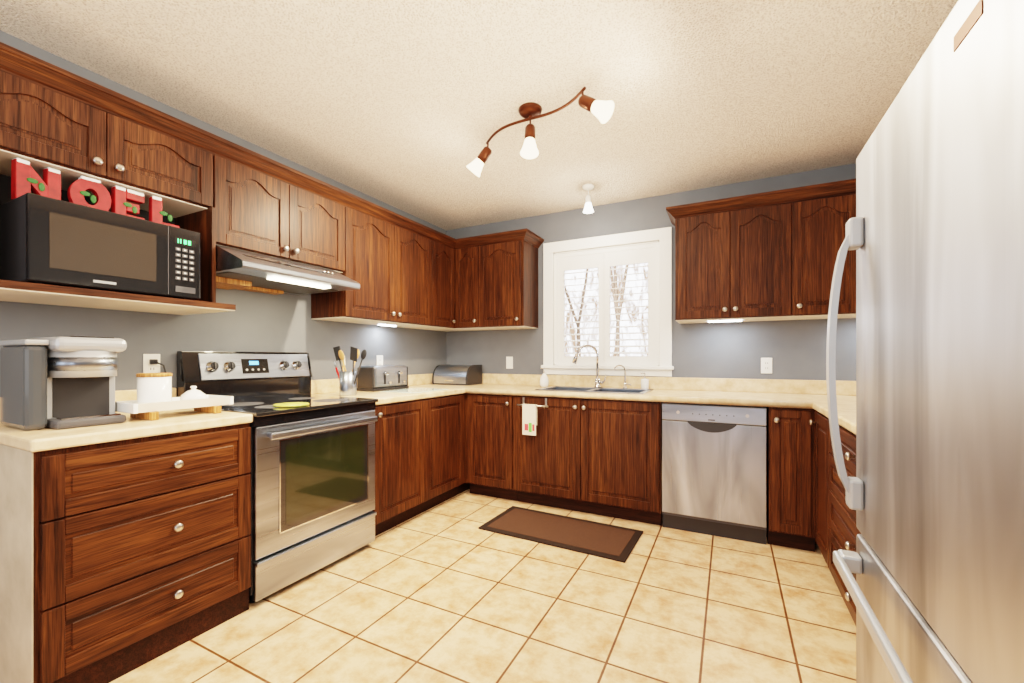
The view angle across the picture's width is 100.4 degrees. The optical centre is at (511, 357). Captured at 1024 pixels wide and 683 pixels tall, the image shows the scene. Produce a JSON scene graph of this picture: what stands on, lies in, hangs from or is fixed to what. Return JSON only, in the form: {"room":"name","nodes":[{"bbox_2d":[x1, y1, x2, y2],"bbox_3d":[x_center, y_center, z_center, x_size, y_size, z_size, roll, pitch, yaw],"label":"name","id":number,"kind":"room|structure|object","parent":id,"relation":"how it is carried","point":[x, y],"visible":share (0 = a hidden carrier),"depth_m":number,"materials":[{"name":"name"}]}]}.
{"room":"kitchen","nodes":[
{"label":"kitchen","id":0,"kind":"room"},
{"bbox_2d":[0,30,445,396],"bbox_3d":[-2.102,-0.080,1.823,0.120,2.500,6.000,0,0,27],"label":"wall","id":1,"kind":"structure","parent":0,"point":[260,322],"depth_m":2.53,"materials":[{"name":"paint"}]},
{"bbox_2d":[0,42,219,217],"bbox_3d":[-1.829,-0.921,1.844,0.341,0.353,0.825,0,0,27],"label":"upper cabinet","id":2,"kind":"object","parent":1,"relation":"attached to","point":[213,190],"depth_m":1.75,"materials":[{"name":"brown wood"}]},
{"bbox_2d":[143,354,166,372],"bbox_3d":[-1.820,0.099,2.183,0.053,0.234,0.090,0,0,27],"label":"electrical outlet","id":3,"kind":"object","parent":1,"relation":"attached to","point":[151,363],"visible":0.81,"depth_m":2.18,"materials":[{"name":"white plastic"}]},
{"bbox_2d":[162,138,347,273],"bbox_3d":[-1.469,-0.837,2.550,0.341,0.523,0.878,0,0,27],"label":"upper cabinet","id":4,"kind":"object","parent":1,"relation":"attached to","point":[268,207],"depth_m":2.40,"materials":[{"name":"brown wood"}]},
{"bbox_2d":[0,192,199,299],"bbox_3d":[-1.762,-0.423,1.843,0.403,0.324,0.555,0,0,27],"label":"microwave","id":5,"kind":"object","parent":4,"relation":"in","point":[49,240],"visible":0.77,"depth_m":1.66,"materials":[{"name":"black plastic"}]},
{"bbox_2d":[11,158,60,199],"bbox_3d":[-1.820,-0.662,1.635,0.041,0.152,0.125,0,0,21],"label":"decorative letter n","id":6,"kind":"object","parent":5,"relation":"on","point":[25,178],"visible":0.9,"depth_m":1.61,"materials":[{"name":"red"}]},
{"bbox_2d":[67,176,110,210],"bbox_3d":[-1.743,-0.661,1.762,0.041,0.151,0.125,0,0,31],"label":"decorative piece","id":7,"kind":"object","parent":5,"relation":"on","point":[100,198],"visible":0.83,"depth_m":1.75,"materials":[{"name":"red"}]},
{"bbox_2d":[111,185,143,219],"bbox_3d":[-1.692,-0.662,1.880,0.045,0.152,0.108,0,0,27],"label":"decorative letter e","id":8,"kind":"object","parent":5,"relation":"on","point":[120,196],"visible":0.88,"depth_m":1.86,"materials":[{"name":"red"}]},
{"bbox_2d":[149,196,178,227],"bbox_3d":[-1.625,-0.662,1.994,0.041,0.152,0.106,0,0,32],"label":"decorative letter l","id":9,"kind":"object","parent":5,"relation":"on","point":[156,212],"visible":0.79,"depth_m":1.96,"materials":[{"name":"red"}]},
{"bbox_2d":[216,244,359,294],"bbox_3d":[-1.373,-0.484,2.486,0.570,0.172,0.726,0,0,27],"label":"range hood","id":10,"kind":"object","parent":1,"relation":"attached to","point":[238,269],"visible":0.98,"depth_m":2.34,"materials":[{"name":"silver metal"}]},
{"bbox_2d":[311,194,435,329],"bbox_3d":[-1.059,-0.686,3.356,0.341,0.823,1.045,0,0,27],"label":"upper cabinet","id":11,"kind":"object","parent":1,"relation":"attached to","point":[388,251],"depth_m":3.17,"materials":[{"name":"brown wood"}]},
{"bbox_2d":[377,355,382,364],"bbox_3d":[-1.118,0.040,3.611,0.008,0.116,0.072,0,0,27],"label":"electrical outlet","id":12,"kind":"object","parent":1,"relation":"attached to","point":[379,359],"visible":0.56,"depth_m":3.61,"materials":[{"name":"white plastic"}]},
{"bbox_2d":[428,227,455,329],"bbox_3d":[-0.753,-0.686,3.901,0.392,0.823,0.425,0,0,27],"label":"upper cabinet","id":13,"kind":"object","parent":1,"relation":"attached to","point":[441,247],"depth_m":3.83,"materials":[{"name":"brown wood"}]},
{"bbox_2d":[0,0,957,230],"bbox_3d":[-0.386,-1.380,0.949,3.970,0.100,6.240,0,0,27],"label":"ceiling","id":14,"kind":"structure","parent":0,"point":[411,107],"depth_m":2.05,"materials":[{"name":"white paint"}]},
{"bbox_2d":[466,86,613,176],"bbox_3d":[0.103,-1.201,2.274,0.958,0.259,0.137,0,0,42],"label":"spotlights","id":15,"kind":"object","parent":14,"relation":"attached to","point":[601,111],"visible":1,"depth_m":2.24,"materials":[{"name":"brown metal"}]},
{"bbox_2d":[582,184,594,213],"bbox_3d":[0.593,-1.230,3.312,0.100,0.200,0.100,0,0,27],"label":"pendant spotlight","id":16,"kind":"object","parent":14,"relation":"hanging from","point":[588,208],"visible":0.98,"depth_m":3.29,"materials":[{"name":"white paint"}]},
{"bbox_2d":[110,489,855,682],"bbox_3d":[-0.386,1.220,0.949,3.970,0.100,6.240,0,0,27],"label":"floor","id":17,"kind":"structure","parent":0,"point":[448,591],"depth_m":1.92,"materials":[{"name":"tile"}]},
{"bbox_2d":[0,423,250,682],"bbox_3d":[-1.654,0.736,1.811,0.668,0.868,0.695,0,0,27],"label":"base cabinet","id":18,"kind":"object","parent":17,"relation":"on","point":[120,558],"depth_m":1.54,"materials":[{"name":"brown wood"}]},
{"bbox_2d":[0,388,252,451],"bbox_3d":[-1.655,0.230,1.809,0.683,0.140,0.704,0,0,27],"label":"countertop","id":19,"kind":"structure","parent":18,"relation":"on","point":[178,420],"depth_m":1.59,"materials":[{"name":"laminate"}]},
{"bbox_2d":[0,336,126,429],"bbox_3d":[-1.739,0.089,1.659,0.334,0.340,0.271,0,0,27],"label":"coffee brewer","id":20,"kind":"object","parent":19,"relation":"on","point":[63,382],"visible":1,"depth_m":1.58,"materials":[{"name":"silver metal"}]},
{"bbox_2d":[115,395,232,419],"bbox_3d":[-1.501,0.222,1.910,0.190,0.074,0.385,0,0,27],"label":"serving tray","id":21,"kind":"object","parent":19,"relation":"on","point":[208,404],"visible":0.98,"depth_m":1.83,"materials":[{"name":"white wood"}]},
{"bbox_2d":[136,373,171,403],"bbox_3d":[-1.539,0.142,1.837,0.120,0.150,0.120,0,0,27],"label":"canister","id":22,"kind":"object","parent":21,"relation":"on","point":[154,387],"visible":0.81,"depth_m":1.79,"materials":[{"name":"white ceramic"}]},
{"bbox_2d":[180,386,206,399],"bbox_3d":[-1.471,0.174,1.970,0.100,0.087,0.100,0,0,27],"label":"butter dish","id":23,"kind":"object","parent":21,"relation":"on","point":[193,393],"visible":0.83,"depth_m":1.94,"materials":[{"name":"white ceramic"}]},
{"bbox_2d":[177,351,377,602],"bbox_3d":[-1.291,0.568,2.450,0.731,1.205,0.765,0,0,27],"label":"stove","id":24,"kind":"object","parent":17,"relation":"on","point":[312,472],"visible":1,"depth_m":2.30,"materials":[{"name":"silver metal"}]},
{"bbox_2d":[273,402,308,406],"bbox_3d":[-1.161,0.248,2.247,0.172,0.010,0.172,0,0,27],"label":"spoon rest","id":25,"kind":"object","parent":24,"relation":"on","point":[293,404],"visible":1,"depth_m":2.21,"materials":[{"name":"yellow ceramic"}]},
{"bbox_2d":[372,398,431,535],"bbox_3d":[-1.010,0.736,3.061,0.620,0.868,0.569,0,0,27],"label":"base cabinet","id":26,"kind":"object","parent":17,"relation":"on","point":[403,430],"depth_m":2.91,"materials":[{"name":"brown wood"}]},
{"bbox_2d":[311,374,463,404],"bbox_3d":[-0.922,0.230,3.265,0.665,0.140,1.015,0,0,27],"label":"countertop","id":27,"kind":"structure","parent":26,"relation":"on","point":[325,387],"depth_m":3.13,"materials":[{"name":"laminate"}]},
{"bbox_2d":[333,346,366,395],"bbox_3d":[-1.119,0.089,2.926,0.275,0.339,0.124,0,0,27],"label":"utensil crock","id":28,"kind":"object","parent":27,"relation":"on","point":[347,383],"visible":0.98,"depth_m":2.89,"materials":[{"name":"silver metal"}]},
{"bbox_2d":[357,365,408,391],"bbox_3d":[-1.026,0.161,3.441,0.207,0.196,0.400,0,0,27],"label":"toaster","id":29,"kind":"object","parent":27,"relation":"on","point":[372,378],"visible":0.96,"depth_m":3.31,"materials":[{"name":"silver metal"}]},
{"bbox_2d":[380,388,447,393],"bbox_3d":[-0.751,0.256,3.323,0.325,0.006,0.420,0,0,27],"label":"cutting board","id":30,"kind":"object","parent":27,"relation":"on","point":[415,390],"visible":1,"depth_m":3.27,"materials":[{"name":"clear glass"}]},
{"bbox_2d":[432,393,467,506],"bbox_3d":[-0.806,0.736,3.461,0.620,0.868,0.567,0,0,27],"label":"base cabinet","id":31,"kind":"object","parent":17,"relation":"on","point":[448,412],"depth_m":3.39,"materials":[{"name":"brown wood"}]},
{"bbox_2d":[465,393,552,502],"bbox_3d":[-0.031,0.736,3.764,0.524,0.868,0.620,0,0,27],"label":"base cabinet","id":32,"kind":"object","parent":17,"relation":"on","point":[502,462],"depth_m":3.44,"materials":[{"name":"brown wood"}]},
{"bbox_2d":[517,397,548,407],"bbox_3d":[0.165,0.345,3.286,0.260,0.066,0.050,0,0,27],"label":"towel rail","id":33,"kind":"object","parent":32,"relation":"attached to","point":[545,405],"visible":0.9,"depth_m":3.26,"materials":[{"name":"silver metal"}]},
{"bbox_2d":[522,404,536,435],"bbox_3d":[0.136,0.477,3.280,0.115,0.235,0.028,0,0,27],"label":"hanging towel","id":34,"kind":"object","parent":33,"relation":"hanging from","point":[529,417],"visible":0.98,"depth_m":3.27,"materials":[{"name":"white fabric"}]},
{"bbox_2d":[464,374,855,408],"bbox_3d":[0.822,0.230,3.321,3.724,0.140,0.669,0,0,27],"label":"countertop","id":35,"kind":"structure","parent":32,"relation":"on","point":[719,391],"depth_m":3.23,"materials":[{"name":"laminate"}]},
{"bbox_2d":[432,364,481,384],"bbox_3d":[-0.535,0.165,4.160,0.400,0.188,0.282,0,0,27],"label":"bread box","id":36,"kind":"object","parent":35,"relation":"on","point":[447,374],"visible":1,"depth_m":4.07,"materials":[{"name":"silver metal"}]},
{"bbox_2d":[540,368,548,386],"bbox_3d":[0.283,0.174,3.750,0.082,0.170,0.082,0,0,27],"label":"soap dispenser","id":37,"kind":"object","parent":35,"relation":"on","point":[544,380],"visible":1,"depth_m":3.72,"materials":[{"name":"white ceramic"}]},
{"bbox_2d":[572,344,606,387],"bbox_3d":[0.652,0.070,3.590,0.279,0.365,0.135,0,0,27],"label":"faucet","id":38,"kind":"object","parent":35,"relation":"on","point":[598,382],"visible":1,"depth_m":3.59,"materials":[{"name":"silver metal"}]},
{"bbox_2d":[535,386,653,393],"bbox_3d":[0.661,0.351,3.412,0.834,0.196,0.474,0,0,27],"label":"sink","id":39,"kind":"object","parent":35,"relation":"in","point":[601,390],"visible":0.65,"depth_m":3.48,"materials":[{"name":"silver metal"}]},
{"bbox_2d":[614,365,630,388],"bbox_3d":[0.905,0.155,3.474,0.130,0.196,0.088,0,0,27],"label":"filter faucet","id":40,"kind":"object","parent":35,"relation":"on","point":[625,385],"visible":1,"depth_m":3.48,"materials":[{"name":"silver metal"}]},
{"bbox_2d":[641,373,648,388],"bbox_3d":[1.084,0.191,3.482,0.063,0.136,0.062,0,0,27],"label":"soap dispenser","id":41,"kind":"object","parent":35,"relation":"on","point":[644,383],"visible":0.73,"depth_m":3.46,"materials":[{"name":"white ceramic"}]},
{"bbox_2d":[478,506,642,562],"bbox_3d":[0.324,1.163,2.882,1.016,0.012,0.524,0,0,27],"label":"mat","id":42,"kind":"object","parent":17,"relation":"on","point":[609,541],"visible":0.96,"depth_m":2.83,"materials":[{"name":"brown"}]},
{"bbox_2d":[662,402,766,544],"bbox_3d":[1.419,0.739,3.011,0.617,0.862,0.582,0,0,27],"label":"dishwasher","id":43,"kind":"object","parent":17,"relation":"on","point":[714,469],"visible":1,"depth_m":2.75,"materials":[{"name":"silver metal"}]},
{"bbox_2d":[766,407,816,551],"bbox_3d":[1.816,0.736,2.823,0.242,0.868,0.620,0,0,27],"label":"base cabinet","id":44,"kind":"object","parent":17,"relation":"on","point":[790,435],"depth_m":2.56,"materials":[{"name":"brown wood"}]},
{"bbox_2d":[809,411,822,550],"bbox_3d":[1.943,0.736,2.162,0.620,0.868,0.400,0,0,27],"label":"base cabinet","id":45,"kind":"object","parent":17,"relation":"on","point":[817,416],"depth_m":2.43,"materials":[{"name":"brown wood"}]},
{"bbox_2d":[821,415,860,624],"bbox_3d":[1.640,0.736,1.567,0.620,0.868,1.057,0,0,27],"label":"base cabinet","id":46,"kind":"object","parent":17,"relation":"on","point":[835,528],"depth_m":1.97,"materials":[{"name":"brown wood"}]},
{"bbox_2d":[808,382,855,434],"bbox_3d":[1.722,0.230,1.707,0.655,0.140,1.390,0,0,27],"label":"countertop","id":47,"kind":"structure","parent":46,"relation":"on","point":[809,394],"depth_m":2.52,"materials":[{"name":"laminate"}]},
{"bbox_2d":[826,0,1023,682],"bbox_3d":[1.124,0.287,0.757,0.805,1.765,0.830,0,0,27],"label":"refrigerator","id":48,"kind":"object","parent":17,"relation":"on","point":[934,487],"visible":1,"depth_m":0.75,"materials":[{"name":"grey metal"}]},
{"bbox_2d":[446,163,855,380],"bbox_3d":[1.003,-0.080,3.675,3.970,2.500,0.120,0,0,27],"label":"wall","id":49,"kind":"structure","parent":0,"point":[794,349],"depth_m":3.39,"materials":[{"name":"paint"}]},
{"bbox_2d":[456,235,483,329],"bbox_3d":[-0.339,-0.686,4.067,0.335,0.823,0.393,0,0,27],"label":"upper cabinet","id":50,"kind":"object","parent":49,"relation":"attached to","point":[469,250],"depth_m":3.93,"materials":[{"name":"brown wood"}]},
{"bbox_2d":[506,357,512,368],"bbox_3d":[-0.025,0.050,4.125,0.072,0.116,0.010,0,0,27],"label":"light switch","id":51,"kind":"object","parent":49,"relation":"attached to","point":[509,362],"visible":1,"depth_m":4.12,"materials":[{"name":"white plastic"}]},
{"bbox_2d":[484,230,539,329],"bbox_3d":[-0.053,-0.686,3.951,0.498,0.823,0.340,0,0,27],"label":"upper cabinet","id":52,"kind":"object","parent":49,"relation":"attached to","point":[510,257],"depth_m":3.78,"materials":[{"name":"brown wood"}]},
{"bbox_2d":[541,227,673,376],"bbox_3d":[0.812,-0.450,3.742,1.150,1.210,0.155,0,0,27],"label":"window","id":53,"kind":"structure","parent":49,"relation":"in","point":[655,254],"depth_m":3.70,"materials":[{"name":"white paint"}]},
{"bbox_2d":[674,187,805,323],"bbox_3d":[1.618,-0.687,3.100,0.778,0.823,0.340,0,0,27],"label":"upper cabinet","id":54,"kind":"object","parent":49,"relation":"attached to","point":[768,256],"depth_m":2.94,"materials":[{"name":"brown wood"}]},
{"bbox_2d":[708,320,741,321],"bbox_3d":[1.555,-0.266,3.119,0.220,0.010,0.030,0,0,27],"label":"led","id":55,"kind":"object","parent":54,"relation":"attached to","point":[726,321],"visible":1,"depth_m":3.10,"materials":[{"name":"white plastic"}]},
{"bbox_2d":[761,358,771,373],"bbox_3d":[1.882,0.060,3.155,0.072,0.116,0.008,0,0,27],"label":"electrical outlet","id":56,"kind":"object","parent":49,"relation":"attached to","point":[766,365],"visible":1,"depth_m":3.15,"materials":[{"name":"white plastic"}]},
{"bbox_2d":[798,179,855,319],"bbox_3d":[2.073,-0.687,2.868,0.476,0.823,0.340,0,0,27],"label":"upper cabinet","id":57,"kind":"object","parent":49,"relation":"attached to","point":[829,206],"depth_m":2.71,"materials":[{"name":"brown wood"}]},
{"label":"outside","id":58,"kind":"structure","parent":0,"visible":0},
{"bbox_2d":[565,263,647,355],"bbox_3d":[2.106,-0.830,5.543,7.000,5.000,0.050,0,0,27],"label":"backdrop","id":59,"kind":"structure","parent":58,"point":[612,311],"depth_m":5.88,"materials":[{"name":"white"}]},
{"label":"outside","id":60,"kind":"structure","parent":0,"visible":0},
{"bbox_2d":[565,265,628,355],"bbox_3d":[0.817,-1.341,5.588,3.969,5.628,0.864,0,0,27],"label":"trees","id":61,"kind":"object","parent":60,"point":[615,298],"visible":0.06,"depth_m":5.24,"materials":[{"name":"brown plant"}]}
]}

